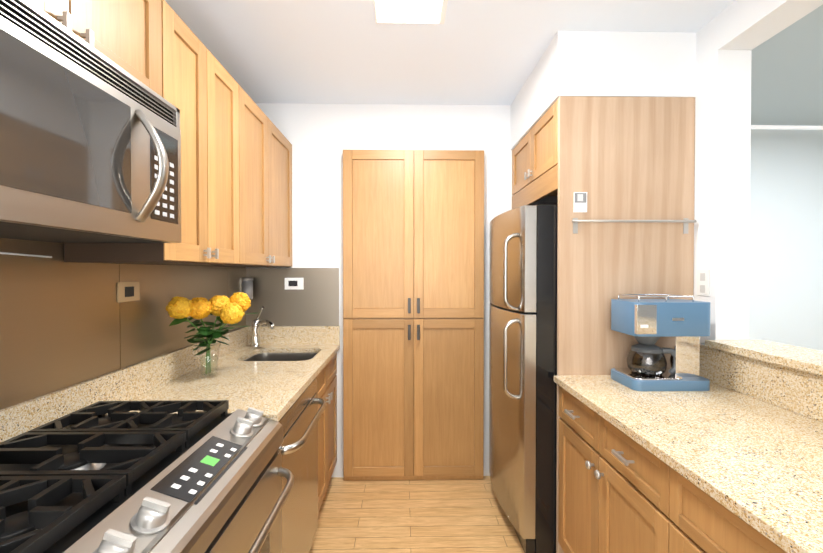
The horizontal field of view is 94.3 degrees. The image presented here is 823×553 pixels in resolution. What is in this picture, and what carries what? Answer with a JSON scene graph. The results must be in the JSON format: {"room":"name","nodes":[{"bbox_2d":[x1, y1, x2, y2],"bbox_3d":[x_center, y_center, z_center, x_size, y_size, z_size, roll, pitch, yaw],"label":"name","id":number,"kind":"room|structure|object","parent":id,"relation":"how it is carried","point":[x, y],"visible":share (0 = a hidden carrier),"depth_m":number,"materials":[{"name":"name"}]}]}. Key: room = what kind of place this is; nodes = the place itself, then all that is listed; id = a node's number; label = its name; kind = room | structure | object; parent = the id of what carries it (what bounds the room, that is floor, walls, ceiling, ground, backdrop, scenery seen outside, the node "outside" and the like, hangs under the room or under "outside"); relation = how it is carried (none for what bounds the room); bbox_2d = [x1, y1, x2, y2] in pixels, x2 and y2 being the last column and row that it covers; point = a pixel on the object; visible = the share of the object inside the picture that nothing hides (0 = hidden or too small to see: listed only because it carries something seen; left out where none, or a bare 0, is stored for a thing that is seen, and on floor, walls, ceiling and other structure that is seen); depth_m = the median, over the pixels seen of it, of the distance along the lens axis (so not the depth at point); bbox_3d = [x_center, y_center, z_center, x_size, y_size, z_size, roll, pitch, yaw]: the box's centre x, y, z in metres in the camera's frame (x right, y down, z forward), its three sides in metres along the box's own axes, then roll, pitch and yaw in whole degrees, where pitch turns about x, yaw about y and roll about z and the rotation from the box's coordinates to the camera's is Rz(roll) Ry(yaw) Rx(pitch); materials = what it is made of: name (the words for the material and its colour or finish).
{"room":"kitchen","nodes":[
{"label":"kitchen","id":0,"kind":"room"},
{"bbox_2d":[256,103,557,476],"bbox_3d":[0.105,0.102,2.652,2.455,2.535,0.100,0,1,-1],"label":"wall","id":1,"kind":"structure","parent":0,"point":[320,138],"depth_m":2.58,"materials":[{"name":"white paint"}]},
{"bbox_2d":[0,238,338,409],"bbox_3d":[-0.782,0.106,1.349,0.628,0.484,2.468,0,1,-1],"label":"backsplash","id":2,"kind":"structure","parent":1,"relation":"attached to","point":[63,324],"depth_m":1.34,"materials":[{"name":"brown"}]},
{"bbox_2d":[0,252,51,257],"bbox_3d":[-1.076,-0.070,0.827,0.012,0.036,0.640,0,1,-1],"label":"towel rail","id":3,"kind":"object","parent":2,"relation":"attached to","point":[25,254],"visible":1,"depth_m":1.07,"materials":[{"name":"silver metal"}]},
{"bbox_2d":[117,282,139,302],"bbox_3d":[-1.091,0.059,1.473,0.006,0.075,0.114,0,1,-1],"label":"electrical outlet","id":4,"kind":"object","parent":2,"relation":"attached to","point":[128,291],"visible":1,"depth_m":1.46,"materials":[{"name":"brown plastic"}]},
{"bbox_2d":[240,277,252,299],"bbox_3d":[-1.074,0.078,2.494,0.078,0.143,0.072,0,1,-1],"label":"dispenser","id":5,"kind":"object","parent":2,"relation":"attached to","point":[246,285],"visible":0.73,"depth_m":2.47,"materials":[{"name":"grey metal"}]},
{"bbox_2d":[285,278,303,289],"bbox_3d":[-0.791,0.048,2.574,0.126,0.079,0.008,0,1,-1],"label":"electrical outlet","id":6,"kind":"object","parent":2,"relation":"attached to","point":[294,283],"visible":1,"depth_m":2.57,"materials":[{"name":"white plastic"}]},
{"bbox_2d":[309,476,523,552],"bbox_3d":[1.474,1.425,0.372,5.305,0.060,5.400,0,1,-1],"label":"floor","id":7,"kind":"structure","parent":0,"point":[421,516],"depth_m":2.16,"materials":[{"name":"brown wood"}]},
{"bbox_2d":[0,400,293,552],"bbox_3d":[-0.713,0.903,0.932,0.694,0.972,0.751,0,1,-1],"label":"range","id":8,"kind":"object","parent":7,"relation":"on","point":[152,477],"visible":1,"depth_m":0.92,"materials":[{"name":"silver metal"}]},
{"bbox_2d":[279,377,325,552],"bbox_3d":[-0.747,0.944,1.620,0.692,0.874,0.606,0,1,-1],"label":"dishwasher","id":9,"kind":"object","parent":7,"relation":"on","point":[298,421],"visible":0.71,"depth_m":1.60,"materials":[{"name":"silver metal"}]},
{"bbox_2d":[317,353,336,512],"bbox_3d":[-0.789,0.937,2.258,0.631,0.875,0.668,0,1,-1],"label":"base cabinet","id":10,"kind":"object","parent":7,"relation":"on","point":[327,421],"visible":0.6,"depth_m":2.27,"materials":[{"name":"brown wood"}]},
{"bbox_2d":[0,326,339,442],"bbox_3d":[-0.779,0.517,1.353,0.633,0.335,2.468,0,1,-1],"label":"countertop","id":11,"kind":"structure","parent":10,"relation":"on","point":[275,374],"depth_m":1.65,"materials":[{"name":"stone"}]},
{"bbox_2d":[166,292,256,378],"bbox_3d":[-0.902,0.273,1.769,0.329,0.392,0.302,0,1,-1],"label":"flower vase","id":12,"kind":"object","parent":11,"relation":"on","point":[233,308],"visible":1,"depth_m":1.74,"materials":[{"name":"clear glass"}]},
{"bbox_2d":[251,307,275,347],"bbox_3d":[-0.945,0.327,2.436,0.198,0.270,0.168,0,1,-1],"label":"faucet","id":13,"kind":"object","parent":11,"relation":"on","point":[256,323],"visible":1,"depth_m":2.46,"materials":[{"name":"silver metal"}]},
{"bbox_2d":[343,150,483,480],"bbox_3d":[0.015,0.266,2.549,0.940,2.210,0.102,0,1,-1],"label":"pantry","id":14,"kind":"object","parent":7,"relation":"on","point":[413,314],"visible":1,"depth_m":2.54,"materials":[{"name":"brown wood"}]},
{"bbox_2d":[489,205,557,552],"bbox_3d":[0.891,0.512,2.228,0.884,1.725,0.755,0,1,-1],"label":"fridge","id":15,"kind":"object","parent":7,"relation":"on","point":[523,362],"visible":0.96,"depth_m":1.86,"materials":[{"name":"silver metal"}]},
{"bbox_2d":[558,386,645,552],"bbox_3d":[1.027,0.946,1.446,0.642,0.876,0.756,0,1,-1],"label":"base cabinet","id":16,"kind":"object","parent":7,"relation":"on","point":[619,491],"depth_m":1.45,"materials":[{"name":"brown wood"}]},
{"bbox_2d":[556,96,694,552],"bbox_3d":[1.022,0.264,1.829,0.648,2.230,0.020,0,1,-1],"label":"panel","id":17,"kind":"object","parent":7,"relation":"on","point":[626,158],"visible":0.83,"depth_m":1.81,"materials":[{"name":"brown wood"}]},
{"bbox_2d":[512,99,557,208],"bbox_3d":[0.999,-0.640,2.219,0.668,0.430,0.778,0,1,-1],"label":"upper cabinet","id":18,"kind":"object","parent":17,"relation":"attached to","point":[534,164],"visible":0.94,"depth_m":2.12,"materials":[{"name":"brown wood"}]},
{"bbox_2d":[574,192,586,211],"bbox_3d":[0.799,-0.351,1.805,0.064,0.095,0.003,0,1,-1],"label":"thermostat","id":19,"kind":"object","parent":17,"relation":"attached to","point":[580,201],"visible":1,"depth_m":1.80,"materials":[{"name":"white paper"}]},
{"bbox_2d":[572,218,696,233],"bbox_3d":[1.044,-0.240,1.798,0.585,0.073,0.030,0,1,-1],"label":"towel rail","id":20,"kind":"object","parent":17,"relation":"attached to","point":[685,221],"visible":1,"depth_m":1.79,"materials":[{"name":"silver metal"}]},
{"bbox_2d":[646,450,786,552],"bbox_3d":[1.040,0.954,0.763,0.642,0.876,0.728,0,1,-1],"label":"base cabinet","id":21,"kind":"object","parent":7,"relation":"on","point":[681,517],"depth_m":0.99,"materials":[{"name":"brown wood"}]},
{"bbox_2d":[554,344,822,552],"bbox_3d":[1.031,0.419,0.695,0.673,0.186,2.246,0,1,-1],"label":"countertop","id":22,"kind":"structure","parent":21,"relation":"on","point":[742,438],"depth_m":1.17,"materials":[{"name":"stone"}]},
{"bbox_2d":[611,294,710,390],"bbox_3d":[1.079,0.275,1.670,0.325,0.390,0.213,0,1,-1],"label":"coffee maker","id":23,"kind":"object","parent":22,"relation":"on","point":[664,352],"visible":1,"depth_m":1.60,"materials":[{"name":"blue plastic"},{"name":"glass"},{"name":"chrome"}]},
{"bbox_2d":[165,0,822,125],"bbox_3d":[1.474,-1.169,0.342,5.305,0.060,5.400,0,1,-1],"label":"ceiling","id":24,"kind":"structure","parent":0,"point":[479,52],"depth_m":1.93,"materials":[{"name":"white paint"}]},
{"bbox_2d":[373,0,447,23],"bbox_3d":[-0.004,-1.146,1.568,0.309,0.010,0.325,0,1,-1],"label":"recessed light","id":25,"kind":"object","parent":24,"relation":"in","point":[412,11],"visible":1,"depth_m":1.65,"materials":[{"name":"white plastic"}]},
{"bbox_2d":[510,31,695,149],"bbox_3d":[1.011,-1.009,2.205,0.660,0.303,0.802,0,1,-1],"label":"soffit","id":26,"kind":"structure","parent":0,"point":[615,64],"depth_m":1.81,"materials":[{"name":"white paint"}]},
{"bbox_2d":[693,0,822,344],"bbox_3d":[1.434,0.118,1.256,0.150,2.535,3.400,0,1,-1],"label":"wall","id":27,"kind":"structure","parent":0,"point":[722,169],"depth_m":1.69,"materials":[{"name":"white paint"}]},
{"bbox_2d":[697,270,709,295],"bbox_3d":[1.345,0.029,1.761,0.006,0.118,0.070,0,1,-1],"label":"electrical outlet","id":28,"kind":"object","parent":27,"relation":"attached to","point":[703,282],"visible":1,"depth_m":1.75,"materials":[{"name":"white plastic"}]},
{"bbox_2d":[749,129,822,350],"bbox_3d":[2.726,0.098,3.031,2.500,2.535,0.100,0,1,-1],"label":"wall","id":29,"kind":"structure","parent":0,"point":[786,248],"depth_m":2.98,"materials":[{"name":"white paint"}]},
{"bbox_2d":[751,125,822,128],"bbox_3d":[2.727,-1.158,2.961,2.500,0.022,0.012,0,1,-1],"label":"trim","id":30,"kind":"structure","parent":29,"relation":"attached to","point":[781,127],"depth_m":2.96,"materials":[{"name":"white paint"}]},
{"bbox_3d":[1.446,0.859,0.635,0.150,1.068,2.140,0,1,-1],"label":"wall","id":31,"kind":"structure","parent":0,"visible":0},
{"bbox_2d":[705,340,822,374],"bbox_3d":[1.451,0.307,0.629,0.260,0.030,2.136,0,1,-1],"label":"bar ledge","id":32,"kind":"object","parent":31,"relation":"on","point":[800,358],"visible":1,"depth_m":1.44,"materials":[{"name":"stone"}]},
{"bbox_3d":[-1.125,0.131,0.143,0.100,2.535,5.070,0,1,-1],"label":"wall","id":33,"kind":"structure","parent":0,"visible":0},
{"bbox_2d":[29,0,164,98],"bbox_3d":[-0.925,-0.692,0.828,0.310,0.354,0.722,0,1,-1],"label":"upper cabinet","id":34,"kind":"object","parent":33,"relation":"attached to","point":[131,33],"depth_m":1.04,"materials":[{"name":"brown wood"}]},
{"bbox_2d":[0,0,180,242],"bbox_3d":[-0.857,-0.304,0.803,0.446,0.410,0.746,0,1,-1],"label":"over-the-range microwave","id":35,"kind":"object","parent":34,"relation":"attached to","point":[90,143],"visible":1,"depth_m":0.82,"materials":[{"name":"silver metal"}]},
{"bbox_2d":[64,1,248,267],"bbox_3d":[-0.938,-0.465,1.500,0.310,0.824,0.614,0,1,-1],"label":"upper cabinet","id":36,"kind":"object","parent":33,"relation":"attached to","point":[236,177],"depth_m":1.44,"materials":[{"name":"brown wood"}]},
{"bbox_2d":[249,97,276,267],"bbox_3d":[-0.946,-0.470,1.930,0.310,0.824,0.494,0,1,-1],"label":"upper cabinet","id":37,"kind":"object","parent":33,"relation":"attached to","point":[262,132],"depth_m":2.05,"materials":[{"name":"brown wood"}]},
{"bbox_2d":[277,128,291,267],"bbox_3d":[-0.953,-0.474,2.313,0.310,0.824,0.520,0,1,-1],"label":"upper cabinet","id":38,"kind":"object","parent":33,"relation":"attached to","point":[284,147],"depth_m":2.43,"materials":[{"name":"brown wood"}]}
]}

